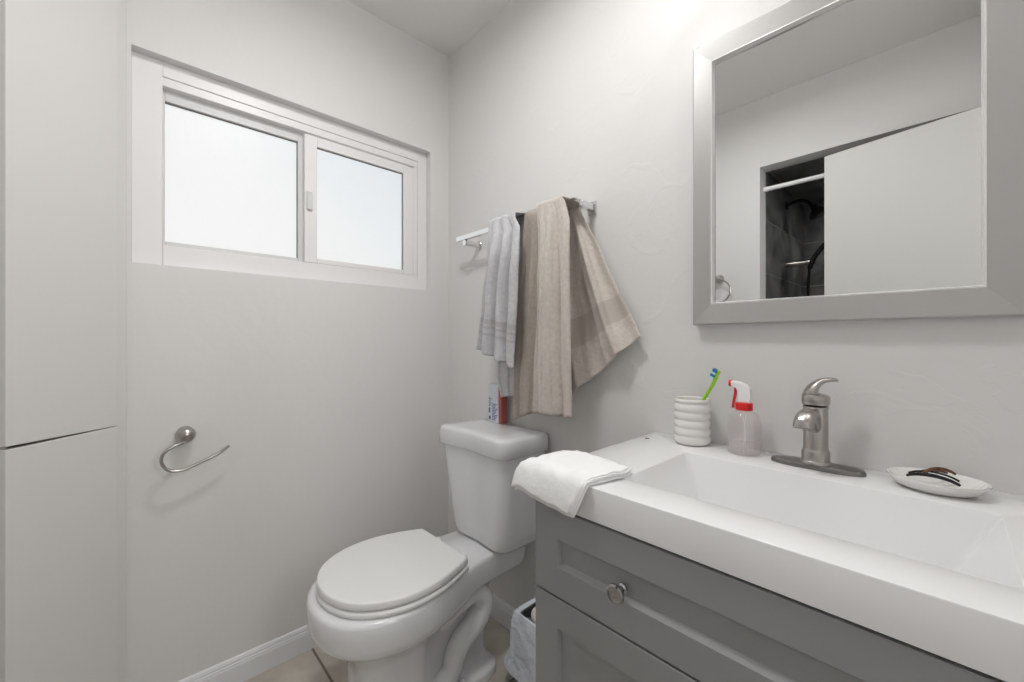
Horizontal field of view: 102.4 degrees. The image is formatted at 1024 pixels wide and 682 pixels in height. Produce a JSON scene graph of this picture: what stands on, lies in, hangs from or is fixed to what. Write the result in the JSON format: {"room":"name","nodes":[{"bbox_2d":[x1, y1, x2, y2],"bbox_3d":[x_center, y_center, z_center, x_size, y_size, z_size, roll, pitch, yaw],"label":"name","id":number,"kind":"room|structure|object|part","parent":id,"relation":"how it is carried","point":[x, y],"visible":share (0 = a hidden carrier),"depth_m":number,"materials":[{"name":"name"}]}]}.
{"room":"bathroom","nodes":[
{"label":"bathroom","id":0,"kind":"room"},
{"bbox_2d":[7,0,447,681],"bbox_3d":[-0.871,-0.102,1.462,1.460,2.437,0.120,0,0,-43],"label":"wall","id":1,"kind":"structure","parent":0,"point":[328,399],"depth_m":1.42,"materials":[{"name":"white paint"}]},
{"bbox_2d":[159,426,229,472],"bbox_3d":[-0.961,0.321,1.250,0.170,0.124,0.066,0,0,-43],"label":"toilet paper holder","id":2,"kind":"object","parent":1,"relation":"attached to","point":[185,434],"visible":1,"depth_m":1.22,"materials":[{"name":"silver metal"}]},
{"bbox_3d":[-0.948,0.338,1.237,0.170,0.090,0.030,0,0,-43],"label":"arm","id":3,"kind":"part","parent":2,"relation":"part of","materials":[{"name":"silver metal"}]},
{"bbox_2d":[178,625,315,681],"bbox_3d":[-0.688,1.074,1.541,1.084,0.086,0.013,0,0,-43],"label":"baseboard","id":4,"kind":"structure","parent":1,"relation":"attached to","point":[246,665],"depth_m":1.38,"materials":[{"name":"white wood"}]},
{"bbox_2d":[131,51,425,289],"bbox_3d":[-0.765,-0.537,1.555,0.987,0.623,0.058,0,0,-43],"label":"window","id":5,"kind":"structure","parent":1,"relation":"in","point":[225,177],"depth_m":1.45,"materials":[{"name":"white plastic"}]},
{"bbox_3d":[-0.942,-0.524,1.410,0.379,0.433,0.005,0,0,-43],"label":"glass","id":6,"kind":"part","parent":5,"relation":"part of","materials":[{"name":"white glass"}]},
{"bbox_3d":[-0.933,-0.535,1.418,0.414,0.483,0.024,0,0,-43],"label":"fixed sash","id":7,"kind":"part","parent":5,"relation":"part of","materials":[{"name":"white glass"}]},
{"bbox_3d":[-0.611,-0.531,1.686,0.450,0.476,0.023,0,0,-43],"label":"sliding sash","id":8,"kind":"part","parent":5,"relation":"part of","materials":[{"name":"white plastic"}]},
{"bbox_3d":[-0.613,-0.521,1.685,0.358,0.421,0.005,0,0,-43],"label":"glass","id":9,"kind":"part","parent":5,"relation":"part of","materials":[{"name":"white glass"}]},
{"bbox_2d":[243,616,517,681],"bbox_3d":[-0.373,1.157,0.217,2.670,0.080,2.620,0,0,-43],"label":"floor","id":10,"kind":"structure","parent":0,"point":[313,665],"depth_m":1.41,"materials":[{"name":"beige tile"}]},
{"bbox_2d":[0,0,126,681],"bbox_3d":[-1.159,-0.101,0.971,0.366,2.436,0.230,0,0,-43],"label":"linen cabinet","id":11,"kind":"object","parent":10,"relation":"on","point":[63,63],"visible":1,"depth_m":1.00,"materials":[{"name":"white wood"}]},
{"bbox_3d":[-1.089,-0.506,1.003,0.018,1.474,0.242,0,0,2],"label":"door","id":12,"kind":"part","parent":11,"relation":"part of","materials":[{"name":"white wood"}]},
{"bbox_3d":[-1.089,0.640,1.003,0.018,0.815,0.242,0,0,2],"label":"door","id":13,"kind":"part","parent":11,"relation":"part of","materials":[{"name":"white wood"}]},
{"bbox_2d":[307,418,547,681],"bbox_3d":[-0.267,0.717,1.337,0.730,0.800,0.392,0,0,-43],"label":"toilet","id":14,"kind":"object","parent":10,"relation":"on","point":[416,605],"visible":0.99,"depth_m":1.29,"materials":[{"name":"white ceramic"}]},
{"bbox_3d":[-0.369,0.675,1.236,0.392,0.022,0.378,0,0,-43],"label":"seat lid","id":15,"kind":"part","parent":14,"relation":"part of","materials":[{"name":"white plastic"}]},
{"bbox_3d":[-0.369,0.698,1.236,0.396,0.018,0.381,0,0,-43],"label":"seat","id":16,"kind":"part","parent":14,"relation":"part of","materials":[{"name":"white plastic"}]},
{"bbox_3d":[-0.275,0.912,1.324,0.699,0.409,0.382,0,0,-43],"label":"bowl","id":17,"kind":"part","parent":14,"relation":"part of","materials":[{"name":"white ceramic"}]},
{"bbox_3d":[-0.081,0.349,1.511,0.222,0.065,0.392,0,0,-43],"label":"tank lid","id":18,"kind":"part","parent":14,"relation":"part of","materials":[{"name":"white ceramic"}]},
{"bbox_3d":[-0.078,0.544,1.510,0.203,0.324,0.369,0,0,-43],"label":"tank","id":19,"kind":"part","parent":14,"relation":"part of","materials":[{"name":"white ceramic"}]},
{"bbox_2d":[489,383,506,423],"bbox_3d":[-0.054,0.241,1.604,0.033,0.150,0.074,0,0,-43],"label":"carton","id":20,"kind":"object","parent":14,"relation":"on","point":[497,404],"visible":0.89,"depth_m":1.59,"materials":[{"name":"white"}]},
{"bbox_2d":[503,597,535,681],"bbox_3d":[0.119,0.983,1.292,0.168,0.266,0.291,0,0,-43],"label":"waste bin","id":21,"kind":"object","parent":10,"relation":"on","point":[519,660],"visible":0.36,"depth_m":1.28,"materials":[{"name":"grey plastic"}]},
{"bbox_2d":[531,607,535,623],"bbox_3d":[0.117,0.885,1.298,0.095,0.098,0.126,0,0,-43],"label":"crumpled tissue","id":22,"kind":"object","parent":21,"relation":"in","point":[533,612],"visible":0.08,"depth_m":1.30,"materials":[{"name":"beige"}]},
{"bbox_2d":[536,501,1005,681],"bbox_3d":[0.479,0.718,0.703,0.516,0.799,0.770,0,0,-43],"label":"vanity cabinet","id":23,"kind":"object","parent":10,"relation":"on","point":[612,605],"visible":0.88,"depth_m":0.62,"materials":[{"name":"grey paint"}]},
{"bbox_3d":[0.173,0.408,0.672,0.026,0.032,0.032,0,0,-43],"label":"knob","id":24,"kind":"part","parent":23,"relation":"part of","materials":[{"name":"silver metal"}]},
{"bbox_3d":[0.317,0.630,0.552,0.020,0.279,0.770,0,0,-43],"label":"drawer","id":25,"kind":"part","parent":23,"relation":"part of","materials":[{"name":"grey paint"}]},
{"bbox_2d":[576,432,1023,681],"bbox_3d":[0.488,0.320,0.711,0.494,0.125,0.776,0,0,-43],"label":"sink","id":26,"kind":"object","parent":23,"relation":"in","point":[943,576],"visible":0.91,"depth_m":0.61,"materials":[{"name":"white ceramic"}]},
{"bbox_2d":[511,450,632,517],"bbox_3d":[0.118,0.273,0.810,0.180,0.074,0.172,0,0,-33],"label":"hand towel","id":27,"kind":"object","parent":26,"relation":"on","point":[559,480],"visible":1,"depth_m":0.77,"materials":[{"name":"white fabric"}]},
{"bbox_2d":[674,396,710,446],"bbox_3d":[0.453,0.200,1.036,0.087,0.113,0.087,0,0,-43],"label":"toothbrush cup","id":28,"kind":"object","parent":26,"relation":"on","point":[692,414],"visible":0.99,"depth_m":1.00,"materials":[{"name":"white ceramic"}]},
{"bbox_2d":[702,368,720,399],"bbox_3d":[0.469,0.154,1.015,0.016,0.179,0.094,0,0,-34],"label":"toothbrush","id":29,"kind":"object","parent":28,"relation":"in","point":[714,374],"visible":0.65,"depth_m":0.99,"materials":[{"name":"green plastic"}]},
{"bbox_2d":[728,379,752,451],"bbox_3d":[0.530,0.173,0.942,0.068,0.167,0.068,0,0,-43],"label":"spray bottle","id":30,"kind":"object","parent":26,"relation":"on","point":[744,403],"visible":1,"depth_m":0.94,"materials":[{"name":"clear plastic"}]},
{"bbox_2d":[771,377,866,476],"bbox_3d":[0.597,0.165,0.819,0.112,0.183,0.158,0,0,-43],"label":"faucet","id":31,"kind":"object","parent":26,"relation":"on","point":[813,418],"visible":1,"depth_m":0.82,"materials":[{"name":"silver metal"}]},
{"bbox_3d":[0.585,0.159,0.815,0.089,0.050,0.036,0,0,-43],"label":"spout","id":32,"kind":"part","parent":31,"relation":"part of","materials":[{"name":"silver metal"}]},
{"bbox_3d":[0.618,0.252,0.839,0.054,0.010,0.158,0,0,-43],"label":"plate","id":33,"kind":"part","parent":31,"relation":"part of","materials":[{"name":"silver metal"}]},
{"bbox_3d":[0.622,0.102,0.835,0.048,0.058,0.060,0,0,-43],"label":"lever","id":34,"kind":"part","parent":31,"relation":"part of","materials":[{"name":"silver metal"}]},
{"bbox_2d":[886,467,992,497],"bbox_3d":[0.732,0.246,0.711,0.111,0.022,0.127,0,0,-43],"label":"soap dish","id":35,"kind":"object","parent":26,"relation":"on","point":[970,487],"visible":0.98,"depth_m":0.70,"materials":[{"name":"white ceramic"}]},
{"bbox_2d":[906,470,960,486],"bbox_3d":[0.723,0.233,0.708,0.021,0.015,0.067,0,0,-34],"label":"hair clip","id":36,"kind":"object","parent":35,"relation":"on","point":[914,472],"visible":1,"depth_m":0.70,"materials":[{"name":"black plastic"}]},
{"bbox_3d":[0.728,0.231,0.713,0.007,0.012,0.065,0,0,-35],"label":"arm","id":37,"kind":"part","parent":36,"relation":"part of","materials":[{"name":"black plastic"}]},
{"bbox_2d":[923,467,955,474],"bbox_3d":[0.741,0.228,0.724,0.061,0.016,0.021,0,0,-2],"label":"hair clip","id":38,"kind":"object","parent":35,"relation":"on","point":[936,469],"visible":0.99,"depth_m":0.71,"materials":[{"name":"brown plastic"}]},
{"bbox_2d":[348,0,511,56],"bbox_3d":[-0.164,-1.360,0.719,1.680,0.080,2.170,0,0,-43],"label":"ceiling","id":39,"kind":"structure","parent":0,"point":[444,26],"depth_m":1.68,"materials":[{"name":"white paint"}]},
{"bbox_2d":[448,0,1023,608],"bbox_3d":[0.406,-0.102,1.251,0.120,2.437,2.170,0,0,-43],"label":"wall","id":40,"kind":"structure","parent":0,"point":[587,100],"depth_m":1.17,"materials":[{"name":"white paint"}]},
{"bbox_2d":[491,593,515,629],"bbox_3d":[0.057,1.074,1.528,0.013,0.086,1.022,0,0,-43],"label":"baseboard","id":41,"kind":"structure","parent":40,"relation":"attached to","point":[502,612],"depth_m":1.62,"materials":[{"name":"white"}]},
{"bbox_2d":[456,199,596,249],"bbox_3d":[0.017,-0.415,1.519,0.082,0.060,0.651,0,0,-43],"label":"towel bar","id":42,"kind":"object","parent":40,"relation":"attached to","point":[591,207],"visible":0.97,"depth_m":1.45,"materials":[{"name":"silver metal"}]},
{"bbox_2d":[476,211,526,396],"bbox_3d":[-0.025,-0.120,1.454,0.123,0.664,0.238,0,0,-43],"label":"hand towel","id":43,"kind":"object","parent":42,"relation":"hanging from","point":[498,319],"visible":0.89,"depth_m":1.41,"materials":[{"name":"grey fabric"}]},
{"bbox_2d":[512,208,537,419],"bbox_3d":[0.079,-0.088,1.403,0.096,0.730,0.172,0,0,-43],"label":"bath towel","id":44,"kind":"object","parent":42,"relation":"hanging from","point":[527,291],"visible":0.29,"depth_m":1.38,"materials":[{"name":"beige fabric"}]},
{"bbox_2d":[532,195,640,417],"bbox_3d":[0.211,-0.110,1.239,0.146,0.686,0.324,0,0,-43],"label":"bath towel","id":45,"kind":"object","parent":42,"relation":"hanging from","point":[584,320],"visible":0.99,"depth_m":1.25,"materials":[{"name":"beige fabric"}]},
{"bbox_2d":[693,0,1023,324],"bbox_3d":[0.658,-0.395,0.871,0.027,0.708,0.541,0,0,-43],"label":"mirror","id":46,"kind":"object","parent":40,"relation":"attached to","point":[854,160],"visible":1,"depth_m":0.83,"materials":[{"name":"grey mirror"}]}
]}

